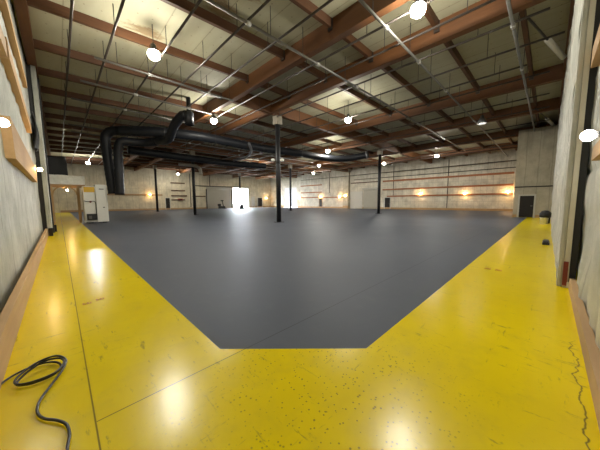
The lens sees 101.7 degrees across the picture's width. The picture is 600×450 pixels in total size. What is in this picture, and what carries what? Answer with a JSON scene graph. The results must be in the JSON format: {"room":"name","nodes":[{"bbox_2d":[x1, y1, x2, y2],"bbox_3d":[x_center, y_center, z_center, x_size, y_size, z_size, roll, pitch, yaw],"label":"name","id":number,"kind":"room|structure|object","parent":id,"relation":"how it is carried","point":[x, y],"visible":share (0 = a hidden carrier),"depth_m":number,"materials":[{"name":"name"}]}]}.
{"room":"factory floor","nodes":[
{"label":"factory floor","id":0,"kind":"room"},
{"bbox_2d":[0,0,42,313],"bbox_3d":[-17.666,-3.819,16.695,0.300,7.300,50.230,-6,8,-44],"label":"wall","id":1,"kind":"structure","parent":0,"point":[21,227],"depth_m":4.39,"materials":[{"name":"concrete"}]},
{"bbox_2d":[0,25,6,56],"bbox_3d":[-3.309,-2.664,2.409,0.115,0.430,4.400,-6,8,-44],"label":"board","id":2,"kind":"object","parent":1,"relation":"attached to","point":[3,51],"visible":1,"depth_m":3.80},
{"bbox_2d":[0,118,9,126],"bbox_3d":[-3.629,-1.242,2.952,0.152,0.102,0.102,-6,8,-44],"label":"bulb","id":3,"kind":"object","parent":1,"relation":"attached to","point":[3,122],"visible":1,"depth_m":2.95,"materials":[{"name":"beige"}]},
{"bbox_2d":[0,0,26,87],"bbox_3d":[-5.424,-4.282,4.401,0.115,0.760,8.400,-6,8,-44],"label":"board","id":4,"kind":"object","parent":1,"relation":"attached to","point":[4,7],"visible":0.8,"depth_m":5.46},
{"bbox_2d":[0,36,31,132],"bbox_3d":[-6.608,-2.981,5.742,0.115,0.670,4.600,-6,8,-44],"label":"board","id":5,"kind":"object","parent":1,"relation":"attached to","point":[7,62],"visible":0.83,"depth_m":5.04,"materials":[{"name":"wood"}]},
{"bbox_2d":[0,115,36,181],"bbox_3d":[-6.334,-1.479,5.618,0.115,0.640,5.550,-6,8,-44],"label":"board","id":6,"kind":"object","parent":1,"relation":"attached to","point":[15,151],"visible":0.85,"depth_m":4.08,"materials":[{"name":"wood"}]},
{"bbox_2d":[0,228,47,388],"bbox_3d":[-5.198,0.754,4.770,0.070,0.300,14.630,-6,8,-44],"label":"baseboard","id":7,"kind":"structure","parent":1,"relation":"attached to","point":[11,316],"depth_m":2.61,"materials":[{"name":"wood"}]},
{"bbox_2d":[13,0,50,155],"bbox_3d":[-17.572,-7.019,16.714,0.240,0.426,49.930,-6,8,-44],"label":"trim","id":8,"kind":"structure","parent":1,"relation":"attached to","point":[22,11],"depth_m":7.88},
{"bbox_2d":[31,111,38,151],"bbox_3d":[-9.715,-3.330,8.979,0.140,1.297,1.610,-6,8,-44],"label":"sheeting","id":9,"kind":"object","parent":1,"relation":"attached to","point":[36,140],"visible":1,"depth_m":8.57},
{"bbox_2d":[25,62,46,231],"bbox_3d":[-10.829,-2.930,10.070,0.139,6.700,1.140,-6,8,-44],"label":"trim","id":10,"kind":"structure","parent":1,"relation":"attached to","point":[27,67],"depth_m":9.69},
{"bbox_2d":[30,65,54,235],"bbox_3d":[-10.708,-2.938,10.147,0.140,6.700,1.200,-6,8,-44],"label":"trim","id":11,"kind":"structure","parent":1,"relation":"attached to","point":[32,68],"depth_m":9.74,"materials":[{"name":"concrete"}]},
{"bbox_2d":[52,163,270,212],"bbox_3d":[-21.433,-6.824,48.312,39.480,7.300,0.300,-6,8,-44],"label":"wall","id":12,"kind":"structure","parent":0,"point":[141,181],"depth_m":43.36,"materials":[{"name":"concrete"}]},
{"bbox_2d":[60,206,270,211],"bbox_3d":[-21.105,-3.337,48.694,38.180,0.280,0.060,-6,8,-44],"label":"baseboard","id":13,"kind":"structure","parent":12,"relation":"attached to","point":[249,206],"depth_m":43.43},
{"bbox_2d":[206,187,231,208],"bbox_3d":[-17.090,-5.814,52.135,5.860,4.500,0.500,-6,8,-44],"label":"door","id":14,"kind":"structure","parent":12,"relation":"in","point":[214,195],"depth_m":52.01,"materials":[{"name":"metal"}]},
{"bbox_2d":[12,0,570,173],"bbox_3d":[-3.829,-8.811,30.151,39.480,0.420,50.530,-6,8,-44],"label":"ceiling","id":15,"kind":"structure","parent":0,"point":[137,16],"depth_m":10.33,"materials":[{"name":"brown wood"}]},
{"bbox_2d":[61,0,73,155],"bbox_3d":[-15.810,-6.906,16.303,0.065,0.662,45.800,-6,8,-44],"label":"pipe","id":16,"kind":"object","parent":15,"relation":"hanging from","point":[69,34],"visible":0.9,"depth_m":8.45,"materials":[{"name":"metal"}]},
{"bbox_2d":[51,155,101,160],"bbox_3d":[-16.238,-9.732,42.805,38.488,0.531,0.120,-6,8,-44],"label":"beam","id":17,"kind":"structure","parent":15,"relation":"attached to","point":[67,157],"depth_m":31.30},
{"bbox_2d":[47,129,118,140],"bbox_3d":[-5.962,-8.807,32.419,38.488,0.531,0.120,-6,8,-44],"label":"beam","id":18,"kind":"structure","parent":15,"relation":"attached to","point":[48,130],"depth_m":19.95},
{"bbox_2d":[70,0,124,165],"bbox_3d":[-15.148,-6.989,16.951,0.065,0.695,45.800,-6,8,-44],"label":"pipe","id":19,"kind":"object","parent":15,"relation":"hanging from","point":[122,1],"visible":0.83,"depth_m":8.54,"materials":[{"name":"metal"}]},
{"bbox_2d":[71,90,184,122],"bbox_3d":[-8.984,-6.752,13.768,5.800,0.984,0.120,-6,8,-44],"label":"pipe","id":20,"kind":"object","parent":15,"relation":"hanging from","point":[124,109],"visible":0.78,"depth_m":13.14,"materials":[{"name":"metal"}]},
{"bbox_2d":[88,0,201,160],"bbox_3d":[-11.835,-6.905,15.585,0.065,0.744,39.200,-6,8,-44],"label":"pipe","id":21,"kind":"object","parent":15,"relation":"hanging from","point":[198,1],"visible":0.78,"depth_m":8.23,"materials":[{"name":"metal"}]},
{"bbox_2d":[80,69,210,113],"bbox_3d":[-7.088,-6.595,11.993,5.600,0.984,0.120,-6,8,-44],"label":"pipe","id":22,"kind":"object","parent":15,"relation":"hanging from","point":[134,94],"visible":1,"depth_m":11.62,"materials":[{"name":"metal"}]},
{"bbox_2d":[113,97,193,194],"bbox_3d":[-9.019,-4.688,15.794,6.699,5.397,1.990,2,6,20],"label":"flexible duct","id":23,"kind":"object","parent":15,"relation":"hanging from","point":[178,119],"visible":0.99,"depth_m":16.04,"materials":[{"name":"black plastic"}]},
{"bbox_2d":[184,97,193,125],"bbox_3d":[-6.344,-6.486,13.937,0.500,1.500,0.500,-6,8,-44],"label":"outlet","id":24,"kind":"object","parent":23,"relation":"attached to","point":[188,115],"depth_m":13.79,"materials":[{"name":"black metal"}]},
{"bbox_2d":[147,25,159,60],"bbox_3d":[-4.853,-6.038,8.066,0.370,1.108,0.370,-6,8,-44],"label":"lamp","id":25,"kind":"object","parent":15,"relation":"hanging from","point":[153,53],"visible":1,"depth_m":8.01,"materials":[{"name":"white"}]},
{"bbox_2d":[94,42,233,101],"bbox_3d":[-5.244,-6.446,10.306,5.350,0.984,0.120,-6,8,-44],"label":"pipe","id":26,"kind":"object","parent":15,"relation":"hanging from","point":[95,57],"visible":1,"depth_m":9.91,"materials":[{"name":"metal"}]},
{"bbox_2d":[66,161,275,177],"bbox_3d":[-19.663,-10.040,46.267,38.488,0.531,0.120,-6,8,-44],"label":"beam","id":27,"kind":"structure","parent":15,"relation":"attached to","point":[68,162],"depth_m":41.36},
{"bbox_2d":[66,159,281,177],"bbox_3d":[-17.951,-9.886,44.536,38.488,0.531,0.120,-6,8,-44],"label":"beam","id":28,"kind":"structure","parent":15,"relation":"attached to","point":[74,160],"depth_m":38.77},
{"bbox_2d":[50,149,303,174],"bbox_3d":[-12.812,-9.424,39.343,38.488,0.531,0.120,-6,8,-44],"label":"beam","id":29,"kind":"structure","parent":15,"relation":"attached to","point":[51,150],"depth_m":32.05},
{"bbox_2d":[33,39,328,132],"bbox_3d":[4.350,-7.880,21.997,38.488,0.531,0.170,-6,8,-44],"label":"beam","id":30,"kind":"structure","parent":15,"relation":"attached to","point":[40,45],"depth_m":9.80,"materials":[{"name":"wood"}]},
{"bbox_2d":[50,145,312,173],"bbox_3d":[-11.100,-9.270,37.612,38.488,0.531,0.120,-6,8,-44],"label":"beam","id":31,"kind":"structure","parent":15,"relation":"attached to","point":[51,146],"depth_m":25.62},
{"bbox_2d":[97,0,270,165],"bbox_3d":[-12.559,-7.162,18.088,0.065,0.788,43.800,-6,8,-44],"label":"pipe","id":32,"kind":"object","parent":15,"relation":"hanging from","point":[266,2],"visible":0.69,"depth_m":8.50,"materials":[{"name":"metal"}]},
{"bbox_2d":[49,141,321,172],"bbox_3d":[-9.387,-9.116,35.881,38.488,0.531,0.120,-6,8,-44],"label":"beam","id":33,"kind":"structure","parent":15,"relation":"attached to","point":[50,142],"depth_m":24.07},
{"bbox_2d":[80,154,298,176],"bbox_3d":[-11.775,-9.092,38.284,34.000,1.003,0.120,-6,8,-44],"label":"pipe","id":34,"kind":"object","parent":15,"relation":"hanging from","point":[98,154],"visible":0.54,"depth_m":33.16,"materials":[{"name":"metal"}]},
{"bbox_2d":[48,135,330,171],"bbox_3d":[-7.674,-8.962,34.150,38.488,0.531,0.120,-6,8,-44],"label":"beam","id":35,"kind":"structure","parent":15,"relation":"attached to","point":[49,137],"depth_m":26.57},
{"bbox_2d":[178,144,201,173],"bbox_3d":[-10.938,-6.730,24.381,2.243,3.064,0.315,-6,8,-44],"label":"duct elbow","id":36,"kind":"object","parent":15,"relation":"hanging from","point":[187,164],"visible":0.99,"depth_m":24.36,"materials":[{"name":"metal"}]},
{"bbox_2d":[68,116,312,162],"bbox_3d":[-6.579,-7.728,23.673,23.200,1.003,0.120,-6,8,-44],"label":"pipe","id":37,"kind":"object","parent":15,"relation":"hanging from","point":[89,116],"visible":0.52,"depth_m":21.60,"materials":[{"name":"metal"}]},
{"bbox_2d":[127,145,265,168],"bbox_3d":[-8.567,-6.914,22.672,12.466,2.404,1.252,-5,7,-42],"label":"flexible duct","id":38,"kind":"object","parent":15,"relation":"hanging from","point":[130,149],"visible":0.97,"depth_m":21.22,"materials":[{"name":"black plastic"}]},
{"bbox_2d":[46,122,352,169],"bbox_3d":[-4.249,-8.653,30.688,38.488,0.531,0.120,-6,8,-44],"label":"beam","id":39,"kind":"structure","parent":15,"relation":"attached to","point":[50,124],"depth_m":21.17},
{"bbox_2d":[44,112,364,167],"bbox_3d":[-2.494,-8.495,28.914,38.488,0.531,0.120,-6,8,-44],"label":"beam","id":40,"kind":"structure","parent":15,"relation":"attached to","point":[47,115],"depth_m":16.81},
{"bbox_2d":[43,101,377,166],"bbox_3d":[-0.809,-8.344,27.211,38.488,0.531,0.120,-6,8,-44],"label":"beam","id":41,"kind":"structure","parent":15,"relation":"attached to","point":[45,104],"depth_m":16.61,"materials":[{"name":"wood"}]},
{"bbox_2d":[71,128,350,171],"bbox_3d":[-3.708,-8.299,29.422,35.000,1.003,0.120,-6,8,-44],"label":"pipe","id":42,"kind":"object","parent":15,"relation":"hanging from","point":[87,128],"visible":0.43,"depth_m":24.45,"materials":[{"name":"metal"}]},
{"bbox_2d":[40,86,392,164],"bbox_3d":[0.959,-8.185,25.423,38.488,0.531,0.120,-6,8,-44],"label":"beam","id":43,"kind":"structure","parent":15,"relation":"attached to","point":[47,90],"depth_m":14.83,"materials":[{"name":"wood"}]},
{"bbox_2d":[37,66,407,162],"bbox_3d":[2.630,-8.034,23.735,38.488,0.531,0.120,-6,8,-44],"label":"beam","id":44,"kind":"structure","parent":15,"relation":"attached to","point":[41,71],"depth_m":13.29,"materials":[{"name":"wood"}]},
{"bbox_2d":[100,115,368,193],"bbox_3d":[-3.199,-5.244,20.405,21.678,5.370,2.709,-3,6,-26],"label":"flexible duct","id":45,"kind":"object","parent":15,"relation":"hanging from","point":[107,133],"visible":0.94,"depth_m":16.75,"materials":[{"name":"black plastic"}]},
{"bbox_2d":[233,142,251,160],"bbox_3d":[-4.970,-6.245,21.517,0.743,0.651,6.550,-3,6,-25],"label":"flexible hose","id":46,"kind":"object","parent":45,"relation":"hanging from","point":[249,144],"visible":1,"depth_m":20.96,"materials":[{"name":"metal"}]},
{"bbox_2d":[27,0,444,158],"bbox_3d":[6.210,-7.713,20.117,38.488,0.531,0.170,-6,8,-44],"label":"beam","id":47,"kind":"structure","parent":15,"relation":"attached to","point":[48,6],"depth_m":8.83,"materials":[{"name":"wood"}]},
{"bbox_2d":[186,0,332,108],"bbox_3d":[-1.282,-6.324,8.318,0.065,0.828,14.000,-6,8,-44],"label":"pipe","id":48,"kind":"object","parent":15,"relation":"hanging from","point":[328,1],"visible":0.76,"depth_m":8.10,"materials":[{"name":"metal"}]},
{"bbox_2d":[123,0,409,164],"bbox_3d":[-12.392,-7.685,21.801,0.260,0.650,49.860,-6,8,-44],"label":"girder","id":49,"kind":"object","parent":15,"relation":"attached to","point":[356,16],"visible":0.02,"depth_m":8.87,"materials":[{"name":"wood"}]},
{"bbox_2d":[160,0,467,155],"bbox_3d":[8.035,-7.548,18.272,38.488,0.531,0.170,-6,8,-44],"label":"beam","id":50,"kind":"structure","parent":15,"relation":"attached to","point":[186,6],"depth_m":8.78,"materials":[{"name":"wood"}]},
{"bbox_2d":[206,0,433,122],"bbox_3d":[-0.631,-6.545,10.281,0.065,0.884,15.700,-6,8,-44],"label":"pipe","id":51,"kind":"object","parent":15,"relation":"hanging from","point":[428,1],"visible":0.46,"depth_m":8.63,"materials":[{"name":"metal"}]},
{"bbox_2d":[205,0,465,150],"bbox_3d":[7.220,-7.030,15.398,27.200,1.003,0.120,-6,8,-44],"label":"pipe","id":52,"kind":"object","parent":15,"relation":"hanging from","point":[247,22],"visible":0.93,"depth_m":8.28,"materials":[{"name":"metal"}]},
{"bbox_2d":[181,0,495,145],"bbox_3d":[-2.620,-6.880,13.922,0.065,0.884,23.700,-6,8,-44],"label":"pipe","id":53,"kind":"object","parent":15,"relation":"hanging from","point":[489,1],"visible":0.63,"depth_m":8.48,"materials":[{"name":"metal"}]},
{"bbox_2d":[134,0,546,170],"bbox_3d":[-10.504,-7.876,23.652,0.260,0.650,49.860,-6,8,-44],"label":"girder","id":54,"kind":"object","parent":15,"relation":"attached to","point":[497,10],"visible":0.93,"depth_m":9.20,"materials":[{"name":"wood"}]},
{"bbox_2d":[176,63,564,173],"bbox_3d":[-5.697,-8.361,28.365,0.260,0.650,49.860,-6,8,-44],"label":"girder","id":55,"kind":"object","parent":15,"relation":"attached to","point":[556,73],"visible":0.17,"depth_m":14.04,"materials":[{"name":"wood"}]},
{"bbox_2d":[229,52,527,152],"bbox_3d":[0.553,-7.240,17.451,0.065,0.884,23.100,-6,8,-44],"label":"pipe","id":56,"kind":"object","parent":15,"relation":"hanging from","point":[495,52],"visible":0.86,"depth_m":12.20,"materials":[{"name":"metal"}]},
{"bbox_2d":[203,97,560,175],"bbox_3d":[-2.100,-8.724,31.891,0.260,0.650,49.860,-6,8,-44],"label":"girder","id":57,"kind":"object","parent":15,"relation":"attached to","point":[554,103],"visible":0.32,"depth_m":18.42,"materials":[{"name":"wood"}]},
{"bbox_2d":[255,141,517,179],"bbox_3d":[6.874,-9.630,40.689,0.260,0.650,49.860,-6,8,-44],"label":"girder","id":58,"kind":"object","parent":15,"relation":"attached to","point":[516,142],"visible":0.36,"depth_m":31.10,"materials":[{"name":"wood"}]},
{"bbox_2d":[224,70,549,158],"bbox_3d":[-0.416,-7.504,20.275,0.065,0.884,29.700,-6,8,-44],"label":"pipe","id":59,"kind":"object","parent":15,"relation":"hanging from","point":[439,100],"visible":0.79,"depth_m":12.85,"materials":[{"name":"metal"}]},
{"bbox_2d":[213,31,564,150],"bbox_3d":[-0.299,-7.093,15.973,0.065,0.884,24.020,-6,8,-44],"label":"pipe","id":60,"kind":"object","parent":15,"relation":"hanging from","point":[562,32],"visible":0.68,"depth_m":10.24,"materials":[{"name":"metal"}]},
{"bbox_2d":[263,135,514,172],"bbox_3d":[5.215,-8.599,31.317,0.076,0.890,33.800,-6,8,-44],"label":"pipe","id":61,"kind":"object","parent":15,"relation":"hanging from","point":[510,135],"visible":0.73,"depth_m":23.91,"materials":[{"name":"metal"}]},
{"bbox_2d":[229,99,549,169],"bbox_3d":[1.252,-8.075,26.104,0.065,0.884,35.700,-6,8,-44],"label":"pipe","id":62,"kind":"object","parent":15,"relation":"hanging from","point":[512,99],"visible":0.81,"depth_m":17.44,"materials":[{"name":"metal"}]},
{"bbox_2d":[289,0,490,153],"bbox_3d":[9.705,-7.398,16.584,38.488,0.531,0.170,-6,8,-44],"label":"beam","id":63,"kind":"structure","parent":15,"relation":"attached to","point":[307,6],"depth_m":9.39,"materials":[{"name":"wood"}]},
{"bbox_2d":[232,122,556,177],"bbox_3d":[2.601,-9.198,36.500,0.260,0.650,49.860,-6,8,-44],"label":"girder","id":64,"kind":"object","parent":15,"relation":"attached to","point":[515,132],"visible":0.46,"depth_m":24.36,"materials":[{"name":"wood"}]},
{"bbox_2d":[272,141,517,175],"bbox_3d":[6.874,-9.034,35.738,0.076,0.890,37.800,-6,8,-44],"label":"pipe","id":65,"kind":"object","parent":15,"relation":"hanging from","point":[491,141],"visible":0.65,"depth_m":28.47,"materials":[{"name":"metal"}]},
{"bbox_2d":[244,93,549,161],"bbox_3d":[1.649,-7.713,22.300,0.065,0.884,29.700,-6,8,-44],"label":"pipe","id":66,"kind":"object","parent":15,"relation":"hanging from","point":[546,93],"visible":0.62,"depth_m":15.33,"materials":[{"name":"metal"}]},
{"bbox_2d":[246,119,549,171],"bbox_3d":[3.532,-8.305,28.338,0.065,0.884,35.700,-6,8,-44],"label":"pipe","id":67,"kind":"object","parent":15,"relation":"hanging from","point":[548,119],"visible":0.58,"depth_m":19.85,"materials":[{"name":"metal"}]},
{"bbox_2d":[292,147,517,174],"bbox_3d":[8.085,-9.156,36.925,0.076,0.890,37.800,-6,8,-44],"label":"pipe","id":68,"kind":"object","parent":15,"relation":"hanging from","point":[511,147],"visible":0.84,"depth_m":30.09,"materials":[{"name":"metal"}]},
{"bbox_2d":[277,7,549,116],"bbox_3d":[2.681,-6.598,10.593,0.065,0.884,11.500,-6,8,-44],"label":"pipe","id":69,"kind":"object","parent":15,"relation":"hanging from","point":[548,8],"visible":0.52,"depth_m":8.52,"materials":[{"name":"metal"}]},
{"bbox_2d":[410,0,425,18],"bbox_3d":[3.032,-5.993,6.230,0.370,1.260,0.370,-6,8,-44],"label":"lamp","id":70,"kind":"object","parent":15,"relation":"hanging from","point":[418,8],"visible":1,"depth_m":6.17,"materials":[{"name":"white"}]},
{"bbox_2d":[358,0,507,156],"bbox_3d":[12.606,-7.218,16.975,32.300,1.003,0.120,-6,8,-44],"label":"pipe","id":71,"kind":"object","parent":15,"relation":"hanging from","point":[386,27],"visible":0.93,"depth_m":8.58,"materials":[{"name":"metal"}]},
{"bbox_2d":[414,0,516,150],"bbox_3d":[11.404,-7.245,14.867,38.488,0.531,0.170,-6,8,-44],"label":"beam","id":72,"kind":"structure","parent":15,"relation":"attached to","point":[429,13],"depth_m":10.05,"materials":[{"name":"wood"}]},
{"bbox_2d":[477,109,486,124],"bbox_3d":[11.264,-6.897,15.069,0.520,1.260,0.520,-6,8,-44],"label":"lamp","id":73,"kind":"object","parent":15,"relation":"hanging from","point":[482,120],"visible":1,"depth_m":15.02,"materials":[{"name":"white"}]},
{"bbox_2d":[506,0,535,131],"bbox_3d":[10.941,-6.702,11.709,17.700,1.003,0.120,-6,8,-44],"label":"pipe","id":74,"kind":"object","parent":15,"relation":"hanging from","point":[508,2],"visible":0.91,"depth_m":8.31,"materials":[{"name":"metal"}]},
{"bbox_2d":[519,9,539,127],"bbox_3d":[12.850,-7.115,13.405,38.488,0.531,0.170,-6,8,-44],"label":"beam","id":75,"kind":"structure","parent":15,"relation":"attached to","point":[524,23],"depth_m":9.54,"materials":[{"name":"wood"}]},
{"bbox_2d":[0,207,599,449],"bbox_3d":[-3.781,-1.584,30.631,39.180,0.001,50.230,-6,8,-44],"label":"floor","id":76,"kind":"structure","parent":0,"point":[215,328],"depth_m":2.38,"materials":[{"name":"yellow paint"}]},
{"bbox_2d":[1,355,70,449],"bbox_3d":[-1.667,1.157,1.476,0.399,0.064,1.389,-6,8,-44],"label":"power cable","id":77,"kind":"object","parent":76,"relation":"on","point":[46,360],"visible":1,"depth_m":1.79,"materials":[{"name":"black rubber"}]},
{"bbox_2d":[50,184,84,223],"bbox_3d":[-15.879,-1.443,16.721,1.780,2.540,1.840,-6,8,-44],"label":"portal","id":78,"kind":"object","parent":76,"relation":"on","point":[77,187],"visible":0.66,"depth_m":16.31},
{"bbox_2d":[49,174,84,184],"bbox_3d":[-15.873,-3.017,16.592,1.813,0.608,1.911,-6,8,-44],"label":"bundle","id":79,"kind":"object","parent":78,"relation":"on","point":[54,179],"visible":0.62,"depth_m":15.94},
{"bbox_2d":[47,155,67,174],"bbox_3d":[-16.243,-3.931,16.275,1.062,1.253,1.340,-6,8,-44],"label":"bundle","id":80,"kind":"object","parent":79,"relation":"on","point":[57,165],"visible":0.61,"depth_m":15.87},
{"bbox_2d":[81,185,108,222],"bbox_3d":[-13.707,-1.413,16.353,1.204,2.520,1.175,-6,8,-44],"label":"machine","id":81,"kind":"object","parent":76,"relation":"on","point":[95,202],"visible":1,"depth_m":16.01,"materials":[{"name":"white metal"}]},
{"bbox_2d":[153,165,159,211],"bbox_3d":[-20.756,-5.229,35.240,0.480,6.610,0.480,-6,8,-44],"label":"steel column","id":82,"kind":"structure","parent":76,"relation":"on","point":[154,166],"depth_m":35.12,"materials":[{"name":"metal"}]},
{"bbox_2d":[189,150,197,214],"bbox_3d":[-11.104,-4.360,25.485,0.480,6.610,0.480,-6,8,-44],"label":"steel column","id":83,"kind":"structure","parent":76,"relation":"on","point":[191,152],"depth_m":25.40,"materials":[{"name":"metal"}]},
{"bbox_2d":[159,142,347,171],"bbox_3d":[-2.233,-8.903,33.929,31.318,0.680,0.280,-6,8,-44],"label":"girder","id":84,"kind":"object","parent":83,"relation":"on","point":[172,143],"visible":0.42,"depth_m":28.46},
{"bbox_2d":[238,173,240,208],"bbox_3d":[-11.068,-6.233,45.018,0.480,6.610,0.480,-6,8,-44],"label":"steel column","id":85,"kind":"structure","parent":76,"relation":"on","point":[239,174],"depth_m":44.89,"materials":[{"name":"metal"}]},
{"bbox_2d":[129,159,296,177],"bbox_3d":[-11.919,-9.775,43.719,31.318,0.680,0.280,-6,8,-44],"label":"girder","id":86,"kind":"object","parent":85,"relation":"on","point":[140,161],"visible":0.67,"depth_m":40.03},
{"bbox_2d":[273,115,281,222],"bbox_3d":[-1.384,-3.472,15.518,0.480,6.610,0.480,-6,8,-44],"label":"steel column","id":87,"kind":"structure","parent":76,"relation":"on","point":[277,121],"depth_m":15.38,"materials":[{"name":"metal"}]},
{"bbox_2d":[233,93,431,163],"bbox_3d":[7.629,-8.016,23.961,31.318,0.680,0.280,-6,8,-44],"label":"girder","id":88,"kind":"object","parent":87,"relation":"on","point":[254,103],"visible":0.78,"depth_m":17.27,"materials":[{"name":"wood"}]},
{"bbox_2d":[288,164,292,210],"bbox_3d":[-1.380,-5.375,35.368,0.480,6.610,0.480,-6,8,-44],"label":"steel column","id":89,"kind":"structure","parent":76,"relation":"on","point":[289,165],"depth_m":35.26,"materials":[{"name":"metal"}]},
{"bbox_2d":[375,149,382,213],"bbox_3d":[8.306,-4.504,25.578,0.480,6.610,0.480,-6,8,-44],"label":"steel column","id":90,"kind":"structure","parent":76,"relation":"on","point":[380,151],"depth_m":25.44,"materials":[{"name":"metal"}]},
{"bbox_2d":[539,210,551,223],"bbox_3d":[13.409,-0.429,13.341,0.470,0.764,0.500,-6,8,-44],"label":"bucket","id":91,"kind":"object","parent":76,"relation":"on","point":[544,215],"visible":0.96,"depth_m":13.25,"materials":[{"name":"plastic"}]},
{"bbox_2d":[270,148,533,208],"bbox_3d":[10.148,-6.646,44.173,0.300,7.300,50.530,-6,8,-44],"label":"wall","id":92,"kind":"structure","parent":0,"point":[336,184],"depth_m":35.57,"materials":[{"name":"concrete"}]},
{"bbox_2d":[285,187,296,206],"bbox_3d":[-2.218,-6.420,56.646,0.192,4.640,4.540,-6,8,-44],"label":"door","id":93,"kind":"structure","parent":92,"relation":"in","point":[294,190],"depth_m":56.42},
{"bbox_2d":[343,169,349,207],"bbox_3d":[8.590,-6.692,45.292,0.350,7.200,1.250,-6,8,-44],"label":"trim","id":94,"kind":"structure","parent":92,"relation":"attached to","point":[346,180],"depth_m":45.07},
{"bbox_2d":[350,191,362,208],"bbox_3d":[10.171,-4.510,44.055,0.140,3.030,2.500,-6,8,-44],"label":"door","id":95,"kind":"structure","parent":92,"relation":"in","point":[356,198],"depth_m":43.97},
{"bbox_2d":[362,187,377,208],"bbox_3d":[12.042,-4.588,41.952,0.400,3.600,2.900,-6,8,-44],"label":"door","id":96,"kind":"structure","parent":92,"relation":"in","point":[370,194],"depth_m":41.97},
{"bbox_2d":[384,197,390,208],"bbox_3d":[14.299,-3.585,39.975,0.090,1.950,1.080,-6,8,-44],"label":"door","id":97,"kind":"structure","parent":92,"relation":"in","point":[387,200],"depth_m":39.96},
{"bbox_2d":[271,206,512,210],"bbox_3d":[9.261,-3.209,45.173,0.060,0.280,47.500,-6,8,-44],"label":"baseboard","id":98,"kind":"structure","parent":92,"relation":"attached to","point":[468,209],"depth_m":35.42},
{"bbox_2d":[301,160,516,180],"bbox_3d":[12.888,-8.556,40.322,0.100,0.100,36.200,-6,8,-44],"label":"conduit","id":99,"kind":"object","parent":92,"relation":"attached to","point":[508,160],"visible":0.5,"depth_m":34.82,"materials":[{"name":"metal"}]},
{"bbox_2d":[356,167,515,179],"bbox_3d":[17.804,-7.421,35.984,0.100,0.100,23.000,-6,8,-44],"label":"conduit","id":100,"kind":"object","parent":92,"relation":"attached to","point":[506,167],"visible":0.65,"depth_m":33.64,"materials":[{"name":"metal"}]},
{"bbox_2d":[383,172,513,181],"bbox_3d":[19.398,-6.669,34.421,0.140,0.240,16.350,-6,8,-44],"label":"board","id":101,"kind":"object","parent":92,"relation":"attached to","point":[499,173],"visible":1,"depth_m":33.00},
{"bbox_2d":[383,183,513,189],"bbox_3d":[19.407,-5.305,34.552,0.140,0.220,16.350,-6,8,-44],"label":"board","id":102,"kind":"object","parent":92,"relation":"attached to","point":[511,183],"visible":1,"depth_m":33.06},
{"bbox_2d":[387,193,512,196],"bbox_3d":[19.696,-4.195,34.372,0.140,0.200,15.550,-6,8,-44],"label":"board","id":103,"kind":"object","parent":92,"relation":"attached to","point":[483,193],"visible":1,"depth_m":33.05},
{"bbox_2d":[513,125,558,217],"bbox_3d":[22.113,-4.324,22.756,12.900,6.600,2.110,-6,8,-44],"label":"wall","id":104,"kind":"structure","parent":0,"point":[536,151],"depth_m":18.13,"materials":[{"name":"concrete"}]},
{"bbox_2d":[517,194,535,217],"bbox_3d":[17.301,-1.457,18.658,0.090,1.740,0.990,-6,8,-44],"label":"door","id":105,"kind":"structure","parent":104,"relation":"in","point":[525,209],"depth_m":18.65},
{"bbox_2d":[551,0,598,277],"bbox_3d":[15.796,-3.877,14.882,32.960,7.300,0.350,-6,8,-44],"label":"wall","id":106,"kind":"structure","parent":0,"point":[566,108],"depth_m":4.96,"materials":[{"name":"concrete"}]},
{"bbox_2d":[527,18,566,59],"bbox_3d":[8.640,-6.430,8.498,3.994,0.180,0.176,-4,6,-32],"label":"pipe","id":107,"kind":"object","parent":106,"relation":"attached to","point":[550,42],"visible":0.84,"depth_m":8.64,"materials":[{"name":"metal"}]},
{"bbox_2d":[562,261,568,287],"bbox_3d":[3.975,0.738,3.646,0.048,0.380,0.070,-6,8,-44],"label":"plate","id":108,"kind":"object","parent":106,"relation":"attached to","point":[566,264],"visible":1,"depth_m":3.64,"materials":[{"name":"red paint"}]},
{"bbox_2d":[557,0,574,124],"bbox_3d":[13.572,-7.100,12.507,38.780,0.400,0.250,-6,8,-44],"label":"trim","id":109,"kind":"structure","parent":106,"relation":"attached to","point":[571,12],"depth_m":8.65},
{"bbox_2d":[556,0,596,287],"bbox_3d":[3.969,-2.686,3.419,0.095,7.280,0.062,-6,8,-44],"label":"trim","id":110,"kind":"structure","parent":106,"relation":"attached to","point":[585,10],"depth_m":3.53,"materials":[{"name":"metal"}]},
{"bbox_2d":[577,66,599,349],"bbox_3d":[1.975,-2.456,1.055,6.200,7.300,0.335,-6,8,-44],"label":"wall","id":111,"kind":"structure","parent":0,"point":[588,279],"depth_m":2.83,"materials":[{"name":"concrete"}]},
{"bbox_2d":[568,0,599,281],"bbox_3d":[4.055,-2.678,3.329,0.070,7.280,0.070,-6,8,-44],"label":"trim","id":112,"kind":"structure","parent":111,"relation":"attached to","point":[593,71],"depth_m":3.48,"materials":[{"name":"metal"}]},
{"bbox_2d":[568,278,599,430],"bbox_3d":[1.962,1.080,1.590,5.820,0.160,0.065,-6,8,-44],"label":"baseboard","id":113,"kind":"structure","parent":111,"relation":"attached to","point":[591,352],"depth_m":1.99,"materials":[{"name":"wood"}]},
{"bbox_2d":[591,25,599,67],"bbox_3d":[3.671,-2.229,2.972,0.900,0.260,0.085,-6,8,-44],"label":"board","id":114,"kind":"object","parent":111,"relation":"attached to","point":[595,61],"visible":0.97,"depth_m":3.05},
{"bbox_2d":[591,140,599,160],"bbox_3d":[2.719,-0.699,2.167,1.000,0.140,0.085,-6,8,-44],"label":"board","id":115,"kind":"object","parent":111,"relation":"attached to","point":[596,149],"visible":1,"depth_m":2.33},
{"bbox_2d":[580,130,599,140],"bbox_3d":[2.369,-0.728,1.977,0.086,0.088,0.133,-6,8,-44],"label":"bulb","id":116,"kind":"object","parent":115,"relation":"attached to","point":[587,135],"visible":1,"depth_m":1.97,"materials":[{"name":"beige"}]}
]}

